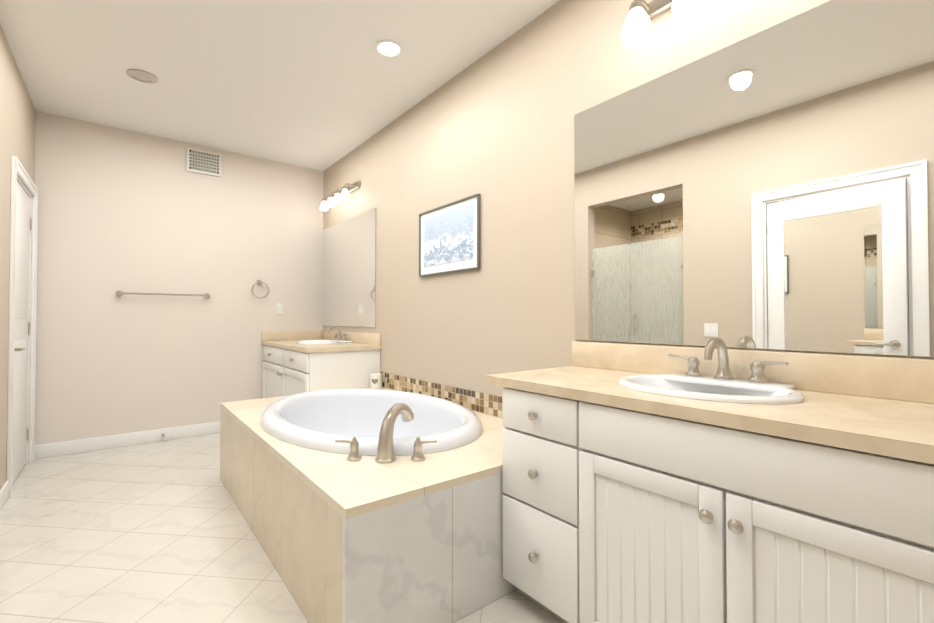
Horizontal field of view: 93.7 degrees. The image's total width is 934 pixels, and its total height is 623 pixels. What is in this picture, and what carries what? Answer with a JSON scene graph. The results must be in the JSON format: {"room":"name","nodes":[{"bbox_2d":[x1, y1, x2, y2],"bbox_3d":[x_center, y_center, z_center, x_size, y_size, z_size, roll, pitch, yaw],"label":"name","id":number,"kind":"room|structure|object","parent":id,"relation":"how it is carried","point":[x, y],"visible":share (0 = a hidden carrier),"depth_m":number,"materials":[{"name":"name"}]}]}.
{"room":"bathroom","nodes":[
{"label":"bathroom","id":0,"kind":"room"},
{"bbox_2d":[0,25,35,488],"bbox_3d":[-1.967,-0.249,1.119,0.620,2.740,5.420,1,-1,-38],"label":"wall","id":1,"kind":"structure","parent":0,"point":[17,122],"depth_m":2.64,"materials":[{"name":"beige paint"}]},
{"bbox_2d":[0,480,8,510],"bbox_3d":[-2.534,1.085,2.328,0.014,0.108,0.910,1,-1,-38],"label":"baseboard","id":2,"kind":"structure","parent":1,"relation":"attached to","point":[4,491],"depth_m":2.58,"materials":[{"name":"white wood"}]},
{"bbox_2d":[6,156,37,497],"bbox_3d":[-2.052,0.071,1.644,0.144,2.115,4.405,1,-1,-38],"label":"door frame","id":3,"kind":"structure","parent":1,"relation":"attached to","point":[18,168],"depth_m":3.01,"materials":[{"name":"white wood"}]},
{"bbox_2d":[12,181,31,482],"bbox_3d":[-3.101,0.134,3.049,0.092,2.007,0.721,1,-1,-38],"label":"closet door","id":4,"kind":"structure","parent":1,"relation":"in","point":[22,329],"depth_m":3.06,"materials":[{"name":"white wood"}]},
{"bbox_2d":[34,111,322,444],"bbox_3d":[-2.587,-0.204,4.160,2.420,2.740,0.120,1,-1,-38],"label":"wall","id":5,"kind":"structure","parent":0,"point":[124,210],"depth_m":3.92,"materials":[{"name":"beige paint"}]},
{"bbox_2d":[34,421,219,458],"bbox_3d":[-2.738,1.108,3.936,1.690,0.108,0.014,1,-1,-38],"label":"baseboard","id":6,"kind":"structure","parent":5,"relation":"attached to","point":[83,445],"depth_m":3.75,"materials":[{"name":"white wood"}]},
{"bbox_2d":[116,290,209,298],"bbox_3d":[-2.706,-0.152,3.935,0.706,0.052,0.080,1,-1,-38],"label":"towel rail","id":7,"kind":"object","parent":5,"relation":"attached to","point":[119,293],"visible":1,"depth_m":3.88,"materials":[{"name":"silver metal"}]},
{"bbox_2d":[186,147,221,176],"bbox_3d":[-2.497,-1.421,4.163,0.291,0.228,0.012,1,-1,-38],"label":"air vent","id":8,"kind":"object","parent":5,"relation":"in","point":[201,161],"visible":1,"depth_m":4.16,"materials":[{"name":"white metal"}]},
{"bbox_2d":[251,280,268,297],"bbox_3d":[-2.095,-0.228,4.431,0.166,0.191,0.062,1,-1,-38],"label":"towel ring","id":9,"kind":"object","parent":5,"relation":"attached to","point":[259,282],"visible":1,"depth_m":4.43,"materials":[{"name":"silver metal"}]},
{"bbox_2d":[276,303,282,313],"bbox_3d":[-1.956,-0.028,4.573,0.072,0.116,0.008,1,-1,-38],"label":"electrical outlet","id":10,"kind":"object","parent":5,"relation":"attached to","point":[279,308],"visible":1,"depth_m":4.57,"materials":[{"name":"white plastic"}]},
{"bbox_2d":[261,330,320,341],"bbox_3d":[-1.842,0.253,4.649,0.631,0.100,0.022,1,-1,-38],"label":"backsplash","id":11,"kind":"structure","parent":5,"relation":"attached to","point":[266,336],"depth_m":4.59,"materials":[{"name":"beige stone"}]},
{"bbox_2d":[0,0,559,170],"bbox_3d":[-1.314,-1.641,1.733,3.700,0.060,5.540,1,-1,-38],"label":"ceiling","id":12,"kind":"structure","parent":0,"point":[322,85],"depth_m":2.79,"materials":[{"name":"white paint"}]},
{"bbox_2d":[126,69,157,83],"bbox_3d":[-2.196,-1.582,2.960,0.170,0.018,0.170,1,-1,-38],"label":"recessed light","id":13,"kind":"object","parent":12,"relation":"in","point":[141,76],"visible":1,"depth_m":2.94,"materials":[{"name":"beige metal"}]},
{"bbox_2d":[375,39,402,56],"bbox_3d":[-0.473,-1.591,2.652,0.170,0.009,0.170,1,-1,-38],"label":"recessed light","id":14,"kind":"object","parent":12,"relation":"in","point":[388,48],"visible":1,"depth_m":2.65,"materials":[{"name":"white"}]},
{"bbox_2d":[0,433,562,622],"bbox_3d":[-1.314,1.159,1.691,3.700,0.060,5.540,1,-1,-38],"label":"floor","id":15,"kind":"structure","parent":0,"point":[157,532],"depth_m":2.10,"materials":[{"name":"tile"}]},
{"bbox_2d":[261,342,379,397],"bbox_3d":[-1.431,0.747,4.104,0.654,0.835,1.375,1,-1,-38],"label":"bathroom vanity","id":16,"kind":"object","parent":15,"relation":"on","point":[298,362],"depth_m":3.64,"materials":[{"name":"white wood"}]},
{"bbox_2d":[265,342,380,353],"bbox_3d":[-1.416,0.313,4.111,0.631,0.035,1.393,1,-1,-38],"label":"countertop","id":17,"kind":"structure","parent":16,"relation":"on","point":[322,347],"depth_m":3.67,"materials":[{"name":"beige stone"}]},
{"bbox_2d":[289,338,352,345],"bbox_3d":[-1.375,0.361,4.154,0.449,0.169,0.476,1,-1,-38],"label":"sink","id":18,"kind":"object","parent":17,"relation":"in","point":[304,341],"depth_m":4.29,"materials":[{"name":"white ceramic"}]},
{"bbox_2d":[325,326,348,341],"bbox_3d":[-1.280,0.208,4.231,0.159,0.138,0.371,1,-1,-38],"label":"faucet","id":19,"kind":"object","parent":17,"relation":"on","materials":[{"name":"silver metal"}]},
{"bbox_2d":[220,387,516,622],"bbox_3d":[-0.559,0.882,2.548,1.213,0.520,2.140,1,-1,-38],"label":"tub deck","id":20,"kind":"object","parent":15,"relation":"on","point":[341,538],"visible":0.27,"depth_m":1.61,"materials":[{"name":"stone"}]},
{"bbox_2d":[260,389,481,455],"bbox_3d":[-0.589,0.810,2.576,1.110,0.495,1.640,1,-1,-38],"label":"bathtub","id":21,"kind":"object","parent":20,"relation":"in","point":[321,420],"visible":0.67,"depth_m":2.87,"materials":[{"name":"white ceramic"}]},
{"bbox_2d":[370,373,381,388],"bbox_3d":[-0.758,0.580,3.645,0.098,0.115,0.102,1,-1,-38],"label":"candle","id":22,"kind":"object","parent":20,"relation":"on","point":[375,380],"visible":0.98,"depth_m":3.61,"materials":[{"name":"white wax"}]},
{"bbox_2d":[335,403,436,462],"bbox_3d":[-0.334,0.502,1.815,0.337,0.216,0.272,1,-1,-38],"label":"tub faucet","id":23,"kind":"object","parent":20,"relation":"on","point":[385,451],"visible":0.98,"depth_m":1.80,"materials":[{"name":"silver metal"}]},
{"bbox_2d":[489,381,933,622],"bbox_3d":[0.895,0.704,1.203,0.604,0.835,1.767,1,-1,-38],"label":"bathroom vanity","id":24,"kind":"object","parent":15,"relation":"on","point":[711,483],"depth_m":1.13,"materials":[{"name":"white wood"}]},
{"bbox_2d":[485,365,933,456],"bbox_3d":[0.878,0.270,1.248,0.583,0.035,1.856,1,-1,-38],"label":"countertop","id":25,"kind":"structure","parent":24,"relation":"on","point":[883,422],"depth_m":1.11,"materials":[{"name":"beige stone"}]},
{"bbox_2d":[589,369,828,412],"bbox_3d":[0.776,0.321,1.444,0.437,0.169,0.550,1,-1,-38],"label":"sink","id":26,"kind":"object","parent":25,"relation":"in","point":[778,395],"depth_m":1.44,"materials":[{"name":"white ceramic"}]},
{"bbox_2d":[669,337,788,380],"bbox_3d":[0.868,0.163,1.520,0.167,0.149,0.382,1,-1,-38],"label":"faucet","id":27,"kind":"object","parent":25,"relation":"on","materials":[{"name":"silver metal"}]},
{"bbox_2d":[323,0,933,395],"bbox_3d":[0.090,-0.224,2.822,0.120,2.740,5.540,1,-1,-38],"label":"wall","id":28,"kind":"structure","parent":0,"point":[494,128],"depth_m":2.56,"materials":[{"name":"beige paint"}]},
{"bbox_2d":[320,181,359,210],"bbox_3d":[-1.289,-1.136,4.359,0.150,0.176,0.740,1,-1,-38],"label":"sconce","id":29,"kind":"object","parent":28,"relation":"attached to","point":[338,196],"visible":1,"depth_m":4.25,"materials":[{"name":"white glass"}]},
{"bbox_2d":[322,207,375,327],"bbox_3d":[-1.204,-0.382,4.355,0.006,1.060,1.286,1,-1,-38],"label":"mirror","id":30,"kind":"object","parent":28,"relation":"attached to","point":[349,277],"visible":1,"depth_m":4.26,"materials":[{"name":"clear glass"}]},
{"bbox_2d":[321,330,380,345],"bbox_3d":[-1.170,0.248,4.291,0.022,0.100,1.369,1,-1,-38],"label":"backsplash","id":31,"kind":"structure","parent":28,"relation":"attached to","point":[373,339],"depth_m":3.97,"materials":[{"name":"beige stone"}]},
{"bbox_2d":[380,371,502,417],"bbox_3d":[-0.082,0.564,2.920,0.010,0.124,2.120,1,-1,-38],"label":"trim","id":32,"kind":"structure","parent":28,"relation":"attached to","point":[485,403],"depth_m":2.95,"materials":[{"name":"multicoloured tile"}]},
{"bbox_2d":[419,194,479,276],"bbox_3d":[-0.138,-0.497,2.997,0.022,0.470,0.690,1,-1,-38],"label":"picture frame","id":33,"kind":"object","parent":28,"relation":"attached to","point":[449,237],"visible":0.98,"depth_m":2.96,"materials":[{"name":"grey metal"}]},
{"bbox_2d":[621,0,707,48],"bbox_3d":[0.974,-1.196,1.470,0.183,0.220,1.040,1,-1,-38],"label":"sconce","id":34,"kind":"object","parent":28,"relation":"attached to","point":[636,32],"visible":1,"depth_m":1.74,"materials":[{"name":"white glass"}]},
{"bbox_2d":[573,341,933,404],"bbox_3d":[1.098,0.195,1.423,0.022,0.120,1.856,1,-1,-38],"label":"backsplash","id":35,"kind":"structure","parent":28,"relation":"attached to","point":[902,379],"depth_m":1.38,"materials":[{"name":"beige stone"}]},
{"bbox_2d":[574,0,933,356],"bbox_3d":[1.106,-0.428,1.435,0.006,1.114,1.851,1,-1,-38],"label":"mirror","id":36,"kind":"object","parent":28,"relation":"attached to","point":[772,187],"visible":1,"depth_m":1.50,"materials":[{"name":"clear glass"}]}
]}

